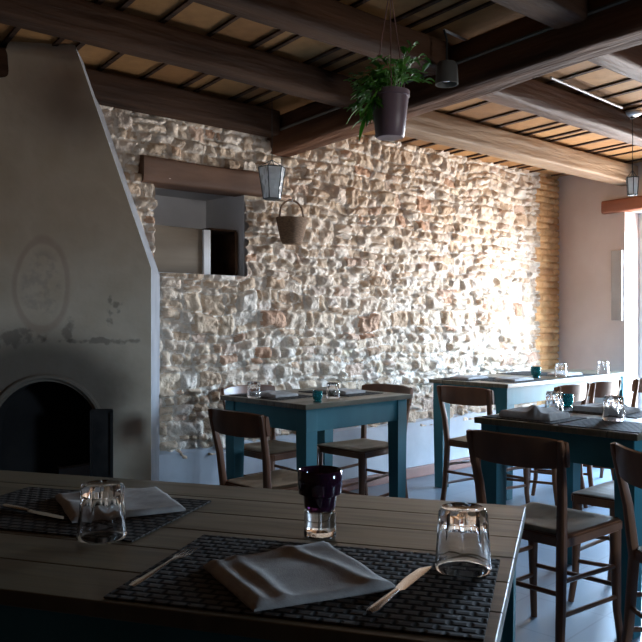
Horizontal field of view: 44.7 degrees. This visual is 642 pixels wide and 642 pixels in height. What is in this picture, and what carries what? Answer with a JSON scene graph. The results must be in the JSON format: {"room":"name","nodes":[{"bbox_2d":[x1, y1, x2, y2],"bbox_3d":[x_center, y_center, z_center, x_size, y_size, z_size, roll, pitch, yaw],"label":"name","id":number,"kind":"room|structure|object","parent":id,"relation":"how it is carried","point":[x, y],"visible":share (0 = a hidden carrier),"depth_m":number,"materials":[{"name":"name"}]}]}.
{"room":"restaurant","nodes":[
{"label":"restaurant","id":0,"kind":"room"},
{"bbox_2d":[0,0,641,176],"bbox_3d":[1.168,-1.310,2.753,8.283,0.030,5.838,0,0,-41],"label":"ceiling","id":1,"kind":"structure","parent":0,"point":[468,19],"depth_m":3.95,"materials":[{"name":"brown wood"}]},
{"bbox_2d":[0,47,279,137],"bbox_3d":[-1.572,-1.204,3.635,3.431,0.153,0.150,0,0,-42],"label":"ceiling beam","id":2,"kind":"structure","parent":1,"relation":"attached to","point":[109,89],"depth_m":4.27,"materials":[{"name":"brown wood"}]},
{"bbox_2d":[0,0,357,107],"bbox_3d":[-1.130,-1.209,3.008,3.431,0.142,0.139,0,0,-42],"label":"ceiling beam","id":3,"kind":"structure","parent":1,"relation":"attached to","point":[81,21],"depth_m":3.38,"materials":[{"name":"brown wood"}]},
{"bbox_2d":[258,160,285,200],"bbox_3d":[-0.279,-0.983,4.440,0.156,0.583,0.160,0,0,0],"label":"hanging lantern","id":4,"kind":"object","parent":1,"relation":"hanging from","point":[272,177],"visible":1,"depth_m":4.39,"materials":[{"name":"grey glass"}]},
{"bbox_2d":[189,0,448,75],"bbox_3d":[-0.745,-1.209,2.462,3.431,0.142,0.145,0,0,-42],"label":"ceiling beam","id":5,"kind":"structure","parent":1,"relation":"attached to","point":[332,22],"depth_m":3.12,"materials":[{"name":"brown wood"}]},
{"bbox_2d":[343,0,434,140],"bbox_3d":[0.236,-0.947,2.681,0.314,0.656,0.262,0,0,0],"label":"plant","id":6,"kind":"object","parent":1,"relation":"hanging from","point":[387,103],"visible":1,"depth_m":2.66,"materials":[{"name":"green plant"}]},
{"bbox_2d":[267,0,641,156],"bbox_3d":[1.182,-1.160,2.901,0.207,0.224,5.180,0,0,-35],"label":"beam","id":7,"kind":"structure","parent":1,"relation":"attached to","point":[616,28],"depth_m":3.37,"materials":[{"name":"brown wood"}]},
{"bbox_2d":[435,29,466,87],"bbox_3d":[0.634,-1.153,3.471,0.321,0.244,0.100,0,0,-39],"label":"spotlight","id":8,"kind":"object","parent":7,"relation":"attached to","point":[446,70],"visible":0.99,"depth_m":3.37,"materials":[{"name":"grey metal"}]},
{"bbox_2d":[280,0,629,130],"bbox_3d":[0.557,-1.165,3.603,0.015,0.015,2.868,0,0,-35],"label":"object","id":9,"kind":"structure","parent":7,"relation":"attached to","point":[617,2],"depth_m":3.31,"materials":[{"name":"metal"}]},
{"bbox_2d":[405,111,637,185],"bbox_3d":[1.390,-1.204,5.457,3.126,0.153,0.179,0,0,-42],"label":"ceiling beam","id":10,"kind":"structure","parent":1,"relation":"attached to","point":[432,126],"depth_m":5.32,"materials":[{"name":"brown wood"}]},
{"bbox_2d":[491,0,587,28],"bbox_3d":[-0.327,-1.209,1.869,3.432,0.142,0.167,0,0,-41],"label":"ceiling beam","id":11,"kind":"structure","parent":1,"relation":"attached to","point":[556,14],"depth_m":2.88,"materials":[{"name":"brown wood"}]},
{"bbox_2d":[478,79,641,146],"bbox_3d":[1.839,-1.209,4.822,3.127,0.142,0.151,0,0,-41],"label":"ceiling beam","id":12,"kind":"structure","parent":1,"relation":"attached to","point":[531,96],"depth_m":4.36,"materials":[{"name":"brown wood"}]},
{"bbox_2d":[550,76,622,108],"bbox_3d":[1.495,-1.269,4.354,0.828,0.014,0.014,0,0,-44],"label":"light fixture","id":13,"kind":"object","parent":1,"relation":"attached to","point":[551,77],"visible":1,"depth_m":4.31,"materials":[{"name":"white plastic"}]},
{"bbox_2d":[587,44,641,82],"bbox_3d":[2.221,-1.209,4.280,3.126,0.142,0.154,0,0,-42],"label":"ceiling beam","id":14,"kind":"structure","parent":1,"relation":"attached to","point":[627,62],"depth_m":3.46,"materials":[{"name":"brown wood"}]},
{"bbox_2d":[625,109,641,118],"bbox_3d":[1.897,-1.254,4.750,0.110,0.042,0.110,0,0,0],"label":"ceiling fitting","id":15,"kind":"object","parent":1,"relation":"attached to","point":[634,113],"visible":0.94,"depth_m":4.71,"materials":[{"name":"grey metal"}]},
{"bbox_2d":[626,118,638,195],"bbox_3d":[1.897,-1.005,4.750,0.078,0.481,0.080,0,0,0],"label":"lantern","id":16,"kind":"object","parent":15,"relation":"hanging from","point":[632,182],"visible":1,"depth_m":4.73,"materials":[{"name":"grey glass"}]},
{"bbox_2d":[100,105,559,458],"bbox_3d":[-0.542,-0.145,5.014,7.372,2.600,0.576,0,0,-42],"label":"wall","id":17,"kind":"structure","parent":0,"point":[413,265],"depth_m":5.37,"materials":[{"name":"stone"}]},
{"bbox_2d":[154,225,237,275],"bbox_3d":[-0.842,-0.418,4.735,0.608,0.287,0.315,0,0,-42],"label":"cabinet","id":18,"kind":"object","parent":17,"relation":"in","point":[212,251],"visible":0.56,"depth_m":4.63,"materials":[{"name":"white paint"}]},
{"bbox_2d":[138,155,262,196],"bbox_3d":[-0.723,-0.845,4.617,0.837,0.158,0.206,0,0,-42],"label":"lintel","id":19,"kind":"object","parent":17,"relation":"attached to","point":[185,176],"visible":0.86,"depth_m":4.52,"materials":[{"name":"brown wood"}]},
{"bbox_2d":[276,197,306,244],"bbox_3d":[-0.181,-0.621,4.845,0.196,0.290,0.206,0,0,0],"label":"wicker basket","id":20,"kind":"object","parent":17,"relation":"hanging from","point":[291,229],"visible":1,"depth_m":4.78,"materials":[{"name":"brown wicker"}]},
{"bbox_2d":[57,404,544,484],"bbox_3d":[0.399,0.933,5.536,4.672,0.443,0.053,0,0,-42],"label":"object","id":21,"kind":"structure","parent":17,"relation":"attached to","point":[199,467],"depth_m":5.28,"materials":[{"name":"white paint"}]},
{"bbox_2d":[342,457,471,490],"bbox_3d":[0.419,1.116,5.513,4.672,0.078,0.026,0,0,-42],"label":"baseboard","id":22,"kind":"structure","parent":17,"relation":"attached to","point":[428,469],"depth_m":5.73,"materials":[{"name":"ceramic"}]},
{"bbox_2d":[341,466,641,641],"bbox_3d":[1.097,1.195,2.731,8.146,0.080,5.778,0,0,-41],"label":"floor","id":23,"kind":"structure","parent":0,"point":[596,624],"depth_m":3.53,"materials":[{"name":"tile"}]},
{"bbox_2d":[0,41,159,480],"bbox_3d":[-1.184,-0.075,3.793,1.224,2.460,0.551,0,0,-42],"label":"fireplace","id":24,"kind":"object","parent":23,"relation":"on","point":[80,277],"visible":0.9,"depth_m":3.70,"materials":[{"name":"paint"}]},
{"bbox_2d":[90,409,112,477],"bbox_3d":[-1.034,0.785,3.676,0.106,0.740,0.024,0,0,-10],"label":"fire screen","id":25,"kind":"object","parent":23,"relation":"on","point":[101,420],"visible":0.48,"depth_m":3.67,"materials":[{"name":"black metal"}]},
{"bbox_2d":[208,408,297,490],"bbox_3d":[-0.218,0.766,3.443,0.476,0.781,0.380,0,0,-44],"label":"dining chair","id":26,"kind":"object","parent":23,"relation":"on","point":[226,422],"visible":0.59,"depth_m":3.31,"materials":[{"name":"brown wood"}]},
{"bbox_2d":[0,470,525,641],"bbox_3d":[-0.456,0.780,1.580,1.650,0.750,0.784,0,0,17],"label":"dining table","id":27,"kind":"object","parent":23,"relation":"on","point":[53,588],"visible":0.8,"depth_m":1.35,"materials":[{"name":"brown wood"}]},
{"bbox_2d":[0,487,210,541],"bbox_3d":[-0.527,0.403,1.659,0.485,0.003,0.335,0,0,17],"label":"placemat","id":28,"kind":"object","parent":27,"relation":"on","point":[33,498],"visible":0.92,"depth_m":1.60,"materials":[{"name":"black wicker"}]},
{"bbox_2d":[2,504,63,518],"bbox_3d":[-0.598,0.397,1.627,0.199,0.007,0.020,0,0,33],"label":"table knife","id":29,"kind":"object","parent":28,"relation":"on","point":[10,506],"visible":1,"depth_m":1.62,"materials":[{"name":"silver metal"}]},
{"bbox_2d":[76,480,126,543],"bbox_3d":[-0.407,0.351,1.449,0.091,0.100,0.091,0,0,0],"label":"tumbler","id":30,"kind":"object","parent":28,"relation":"on","point":[102,511],"visible":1,"depth_m":1.42,"materials":[{"name":"clear glass"}]},
{"bbox_2d":[55,487,185,522],"bbox_3d":[-0.445,0.392,1.710,0.232,0.018,0.253,0,0,-26],"label":"napkin","id":31,"kind":"object","parent":28,"relation":"on","point":[151,500],"visible":0.59,"depth_m":1.67,"materials":[{"name":"fabric"}]},
{"bbox_2d":[103,534,499,640],"bbox_3d":[-0.008,0.403,1.227,0.545,0.003,0.345,0,0,16],"label":"placemat","id":32,"kind":"object","parent":27,"relation":"on","point":[437,603],"visible":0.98,"depth_m":1.15,"materials":[{"name":"black wicker"}]},
{"bbox_2d":[128,548,196,586],"bbox_3d":[-0.255,0.397,1.266,0.022,0.006,0.200,0,0,17],"label":"fork","id":33,"kind":"object","parent":32,"relation":"on","point":[143,578],"visible":1,"depth_m":1.24,"materials":[{"name":"silver metal"}]},
{"bbox_2d":[203,541,395,611],"bbox_3d":[-0.047,0.392,1.234,0.237,0.019,0.258,0,0,-24],"label":"napkin","id":34,"kind":"object","parent":32,"relation":"on","point":[286,575],"visible":1,"depth_m":1.19,"materials":[{"name":"fabric"}]},
{"bbox_2d":[366,566,431,614],"bbox_3d":[0.119,0.397,1.165,0.020,0.007,0.234,0,0,28],"label":"table knife","id":35,"kind":"object","parent":32,"relation":"on","point":[410,579],"visible":1,"depth_m":1.15,"materials":[{"name":"silver metal"}]},
{"bbox_2d":[435,502,491,577],"bbox_3d":[0.230,0.351,1.264,0.091,0.100,0.091,0,0,0],"label":"tumbler","id":36,"kind":"object","parent":32,"relation":"on","point":[463,541],"visible":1,"depth_m":1.23,"materials":[{"name":"clear glass"}]},
{"bbox_2d":[298,465,341,538],"bbox_3d":[-0.002,0.343,1.476,0.085,0.124,0.085,0,0,0],"label":"drinking glass","id":37,"kind":"object","parent":27,"relation":"on","point":[319,485],"visible":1,"depth_m":1.45,"materials":[{"name":"purple glass"}]},
{"bbox_2d":[298,465,341,512],"bbox_3d":[-0.002,0.319,1.476,0.085,0.076,0.085,0,0,0],"label":"cup","id":38,"kind":"object","parent":37,"relation":"on","point":[319,485],"depth_m":1.45,"materials":[{"name":"purple glass"}]},
{"bbox_2d":[221,384,319,475],"bbox_3d":[-0.291,0.766,4.420,0.380,0.781,0.476,0,0,-44],"label":"dining chair","id":39,"kind":"object","parent":23,"relation":"on","point":[278,450],"visible":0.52,"depth_m":4.40,"materials":[{"name":"brown wood"}]},
{"bbox_2d":[220,387,411,497],"bbox_3d":[-0.024,0.780,4.287,0.800,0.750,0.688,0,0,-44],"label":"dining table","id":40,"kind":"object","parent":23,"relation":"on","point":[314,423],"visible":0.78,"depth_m":4.12,"materials":[{"name":"green wood"}]},
{"bbox_2d":[247,381,260,397],"bbox_3d":[-0.352,0.360,4.103,0.075,0.082,0.075,0,0,0],"label":"tumbler","id":41,"kind":"object","parent":40,"relation":"on","point":[253,389],"visible":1,"depth_m":4.07,"materials":[{"name":"clear glass"}]},
{"bbox_2d":[229,393,311,399],"bbox_3d":[-0.262,0.403,4.217,0.280,0.003,0.400,0,0,-44],"label":"placemat","id":42,"kind":"object","parent":40,"relation":"on","point":[241,394],"visible":0.44,"depth_m":4.09,"materials":[{"name":"black wicker"}]},
{"bbox_2d":[261,390,297,397],"bbox_3d":[-0.262,0.390,4.217,0.161,0.022,0.242,0,0,-44],"label":"napkin","id":43,"kind":"object","parent":42,"relation":"on","point":[275,394],"visible":0.82,"depth_m":4.15,"materials":[{"name":"fabric"}]},
{"bbox_2d":[312,390,322,401],"bbox_3d":[-0.018,0.377,3.900,0.052,0.056,0.052,0,0,0],"label":"cup","id":44,"kind":"object","parent":40,"relation":"on","point":[317,395],"visible":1,"depth_m":3.88,"materials":[{"name":"teal glass"}]},
{"bbox_2d":[326,382,339,398],"bbox_3d":[0.063,0.364,4.103,0.075,0.082,0.075,0,0,0],"label":"tumbler","id":45,"kind":"object","parent":40,"relation":"on","point":[332,390],"visible":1,"depth_m":4.07,"materials":[{"name":"clear glass"}]},
{"bbox_2d":[298,390,381,396],"bbox_3d":[0.109,0.403,4.408,0.280,0.003,0.400,0,0,-44],"label":"placemat","id":46,"kind":"object","parent":40,"relation":"on","point":[308,391],"visible":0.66,"depth_m":4.32,"materials":[{"name":"black wicker"}]},
{"bbox_2d":[317,388,364,393],"bbox_3d":[0.109,0.390,4.408,0.161,0.023,0.241,0,0,-44],"label":"napkin","id":47,"kind":"object","parent":46,"relation":"on","point":[342,390],"visible":0.57,"depth_m":4.34,"materials":[{"name":"fabric"}]},
{"bbox_2d":[317,383,412,497],"bbox_3d":[0.253,0.766,4.484,0.476,0.781,0.380,0,0,-44],"label":"dining chair","id":48,"kind":"object","parent":23,"relation":"on","point":[363,448],"visible":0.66,"depth_m":4.41,"materials":[{"name":"brown wood"}]},
{"bbox_2d":[437,385,529,502],"bbox_3d":[0.967,0.766,4.653,0.476,0.781,0.380,0,0,-44],"label":"dining chair","id":49,"kind":"object","parent":23,"relation":"on","point":[458,395],"visible":0.44,"depth_m":4.61,"materials":[{"name":"brown wood"}]},
{"bbox_2d":[429,369,630,500],"bbox_3d":[1.609,0.780,5.818,1.770,0.750,0.634,0,0,-44],"label":"dining table","id":50,"kind":"object","parent":23,"relation":"on","point":[506,395],"visible":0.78,"depth_m":5.39,"materials":[{"name":"green wood"}]},
{"bbox_2d":[436,377,496,380],"bbox_3d":[1.039,0.403,5.480,0.400,0.003,0.280,0,0,-44],"label":"placemat","id":51,"kind":"object","parent":50,"relation":"on","point":[448,378],"visible":0.49,"depth_m":5.36,"materials":[{"name":"grey wicker"}]},
{"bbox_2d":[450,375,487,379],"bbox_3d":[1.039,0.391,5.480,0.241,0.021,0.161,0,0,-44],"label":"napkin","id":52,"kind":"object","parent":51,"relation":"on","point":[467,377],"visible":1,"depth_m":5.43,"materials":[{"name":"fabric"}]},
{"bbox_2d":[480,379,547,382],"bbox_3d":[1.319,0.403,5.319,0.400,0.003,0.280,0,0,-44],"label":"placemat","id":53,"kind":"object","parent":50,"relation":"on","point":[491,380],"visible":0.69,"depth_m":5.22,"materials":[{"name":"grey wicker"}]},
{"bbox_2d":[494,376,533,380],"bbox_3d":[1.319,0.390,5.319,0.242,0.023,0.161,0,0,-44],"label":"napkin","id":54,"kind":"object","parent":53,"relation":"on","point":[502,378],"visible":1,"depth_m":5.27,"materials":[{"name":"fabric"}]},
{"bbox_2d":[496,371,550,375],"bbox_3d":[1.580,0.403,6.014,0.400,0.003,0.280,0,0,-44],"label":"placemat","id":55,"kind":"object","parent":50,"relation":"on","point":[526,373],"visible":0.76,"depth_m":5.97,"materials":[{"name":"grey wicker"}]},
{"bbox_2d":[531,366,540,377],"bbox_3d":[1.528,0.364,5.542,0.076,0.081,0.076,0,0,0],"label":"cup","id":56,"kind":"object","parent":50,"relation":"on","point":[535,370],"visible":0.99,"depth_m":5.51,"materials":[{"name":"teal glass"}]},
{"bbox_2d":[540,374,594,376],"bbox_3d":[1.824,0.403,5.833,0.400,0.003,0.280,0,0,-44],"label":"placemat","id":57,"kind":"object","parent":50,"relation":"on","point":[541,374],"visible":0.5,"depth_m":5.75,"materials":[{"name":"grey wicker"}]},
{"bbox_2d":[554,363,567,376],"bbox_3d":[1.736,0.355,5.641,0.091,0.100,0.091,0,0,0],"label":"tumbler","id":58,"kind":"object","parent":57,"relation":"on","point":[560,368],"visible":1,"depth_m":5.61,"materials":[{"name":"clear glass"}]},
{"bbox_2d":[547,372,581,375],"bbox_3d":[1.823,0.391,5.833,0.243,0.021,0.161,0,0,-44],"label":"napkin","id":59,"kind":"object","parent":57,"relation":"on","point":[551,373],"visible":0.52,"depth_m":5.79,"materials":[{"name":"fabric"}]},
{"bbox_2d":[597,361,608,373],"bbox_3d":[2.155,0.355,5.960,0.091,0.100,0.091,0,0,0],"label":"tumbler","id":60,"kind":"object","parent":50,"relation":"on","point":[603,366],"visible":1,"depth_m":5.93,"materials":[{"name":"clear glass"}]},
{"bbox_2d":[466,429,622,641],"bbox_3d":[0.792,0.766,2.768,0.476,0.781,0.380,0,0,-44],"label":"dining chair","id":61,"kind":"object","parent":23,"relation":"on","point":[561,527],"visible":0.83,"depth_m":2.65,"materials":[{"name":"brown wood"}]},
{"bbox_2d":[506,383,589,507],"bbox_3d":[1.385,0.766,4.848,0.380,0.781,0.476,0,0,-44],"label":"dining chair","id":62,"kind":"object","parent":23,"relation":"on","point":[580,391],"visible":0.2,"depth_m":4.69,"materials":[{"name":"brown wood"}]},
{"bbox_2d":[474,404,641,639],"bbox_3d":[1.162,0.780,3.302,0.760,0.750,0.698,0,0,-44],"label":"dining table","id":63,"kind":"object","parent":23,"relation":"on","point":[588,446],"visible":0.49,"depth_m":2.98,"materials":[{"name":"green wood"}]},
{"bbox_2d":[482,414,585,423],"bbox_3d":[0.892,0.403,3.265,0.280,0.003,0.330,0,0,-44],"label":"placemat","id":64,"kind":"object","parent":63,"relation":"on","point":[572,418],"visible":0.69,"depth_m":3.18,"materials":[{"name":"black wicker"}]},
{"bbox_2d":[499,405,569,420],"bbox_3d":[0.893,0.373,3.265,0.162,0.057,0.242,0,0,-44],"label":"napkin","id":65,"kind":"object","parent":64,"relation":"on","point":[534,412],"visible":1,"depth_m":3.20,"materials":[{"name":"fabric"}]},
{"bbox_2d":[545,391,563,410],"bbox_3d":[1.037,0.360,3.471,0.082,0.090,0.082,0,0,0],"label":"tumbler","id":66,"kind":"object","parent":63,"relation":"on","point":[553,398],"visible":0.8,"depth_m":3.44,"materials":[{"name":"clear glass"}]},
{"bbox_2d":[563,394,573,407],"bbox_3d":[1.152,0.373,3.652,0.059,0.063,0.059,0,0,0],"label":"cup","id":67,"kind":"object","parent":63,"relation":"on","point":[568,399],"visible":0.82,"depth_m":3.63,"materials":[{"name":"teal glass"}]},
{"bbox_2d":[558,418,641,433],"bbox_3d":[1.132,0.403,3.017,0.280,0.003,0.320,0,0,-44],"label":"placemat","id":68,"kind":"object","parent":63,"relation":"on","point":[593,423],"visible":1,"depth_m":3.00,"materials":[{"name":"black wicker"}]},
{"bbox_2d":[602,395,624,421],"bbox_3d":[1.185,0.352,3.159,0.089,0.098,0.089,0,0,0],"label":"tumbler","id":69,"kind":"object","parent":68,"relation":"on","point":[613,405],"visible":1,"depth_m":3.13,"materials":[{"name":"clear glass"}]},
{"bbox_2d":[563,406,641,418],"bbox_3d":[1.271,0.403,3.477,0.280,0.003,0.400,0,0,-44],"label":"placemat","id":70,"kind":"object","parent":63,"relation":"on","point":[566,409],"visible":0.39,"depth_m":3.39,"materials":[{"name":"black wicker"}]},
{"bbox_2d":[572,403,640,414],"bbox_3d":[1.271,0.381,3.477,0.161,0.041,0.242,0,0,-44],"label":"napkin","id":71,"kind":"object","parent":70,"relation":"on","point":[598,407],"visible":0.55,"depth_m":3.45,"materials":[{"name":"fabric"}]},
{"bbox_2d":[531,379,620,495],"bbox_3d":[1.687,0.766,5.127,0.380,0.781,0.476,0,0,-44],"label":"dining chair","id":72,"kind":"object","parent":23,"relation":"on","point":[599,389],"visible":0.24,"depth_m":4.92,"materials":[{"name":"brown wood"}]},
{"bbox_2d":[568,480,614,601],"bbox_3d":[1.312,0.766,3.175,0.380,0.781,0.476,0,0,-44],"label":"dining chair","id":73,"kind":"object","parent":23,"relation":"on","point":[600,495],"visible":0.45,"depth_m":3.19,"materials":[{"name":"brown wood"}]},
{"bbox_2d":[599,378,641,477],"bbox_3d":[2.097,0.766,5.467,0.380,0.781,0.476,0,0,-44],"label":"dining chair","id":74,"kind":"object","parent":23,"relation":"on","point":[637,383],"visible":0.13,"depth_m":5.21,"materials":[{"name":"brown wood"}]},
{"bbox_2d":[610,442,641,641],"bbox_3d":[1.143,0.766,2.306,0.476,0.781,0.380,0,0,-6],"label":"dining chair","id":75,"kind":"object","parent":23,"relation":"on","point":[627,462],"visible":1,"depth_m":2.43,"materials":[{"name":"brown wood"}]},
{"bbox_2d":[557,162,641,407],"bbox_3d":[3.751,-0.145,5.065,0.300,2.600,6.200,0,0,-35],"label":"wall","id":76,"kind":"structure","parent":0,"point":[588,335],"depth_m":6.75,"materials":[{"name":"paint"}]},
{"bbox_2d":[611,250,622,319],"bbox_3d":[2.493,-0.300,6.564,0.030,0.590,0.100,0,0,-35],"label":"shutter panel","id":77,"kind":"object","parent":76,"relation":"attached to","point":[616,255],"visible":1,"depth_m":6.54,"materials":[{"name":"grey paint"}]},
{"bbox_2d":[601,196,641,213],"bbox_3d":[2.966,-0.968,5.937,0.123,0.113,1.831,0,0,-35],"label":"lintel","id":78,"kind":"object","parent":76,"relation":"attached to","point":[631,204],"visible":0.96,"depth_m":6.49,"materials":[{"name":"brown wood"}]},
{"bbox_2d":[639,213,641,409],"bbox_3d":[3.107,0.120,6.103,0.078,2.070,1.339,0,0,-35],"label":"door","id":79,"kind":"structure","parent":76,"relation":"in","point":[640,214],"depth_m":6.62,"materials":[{"name":"white paint"}]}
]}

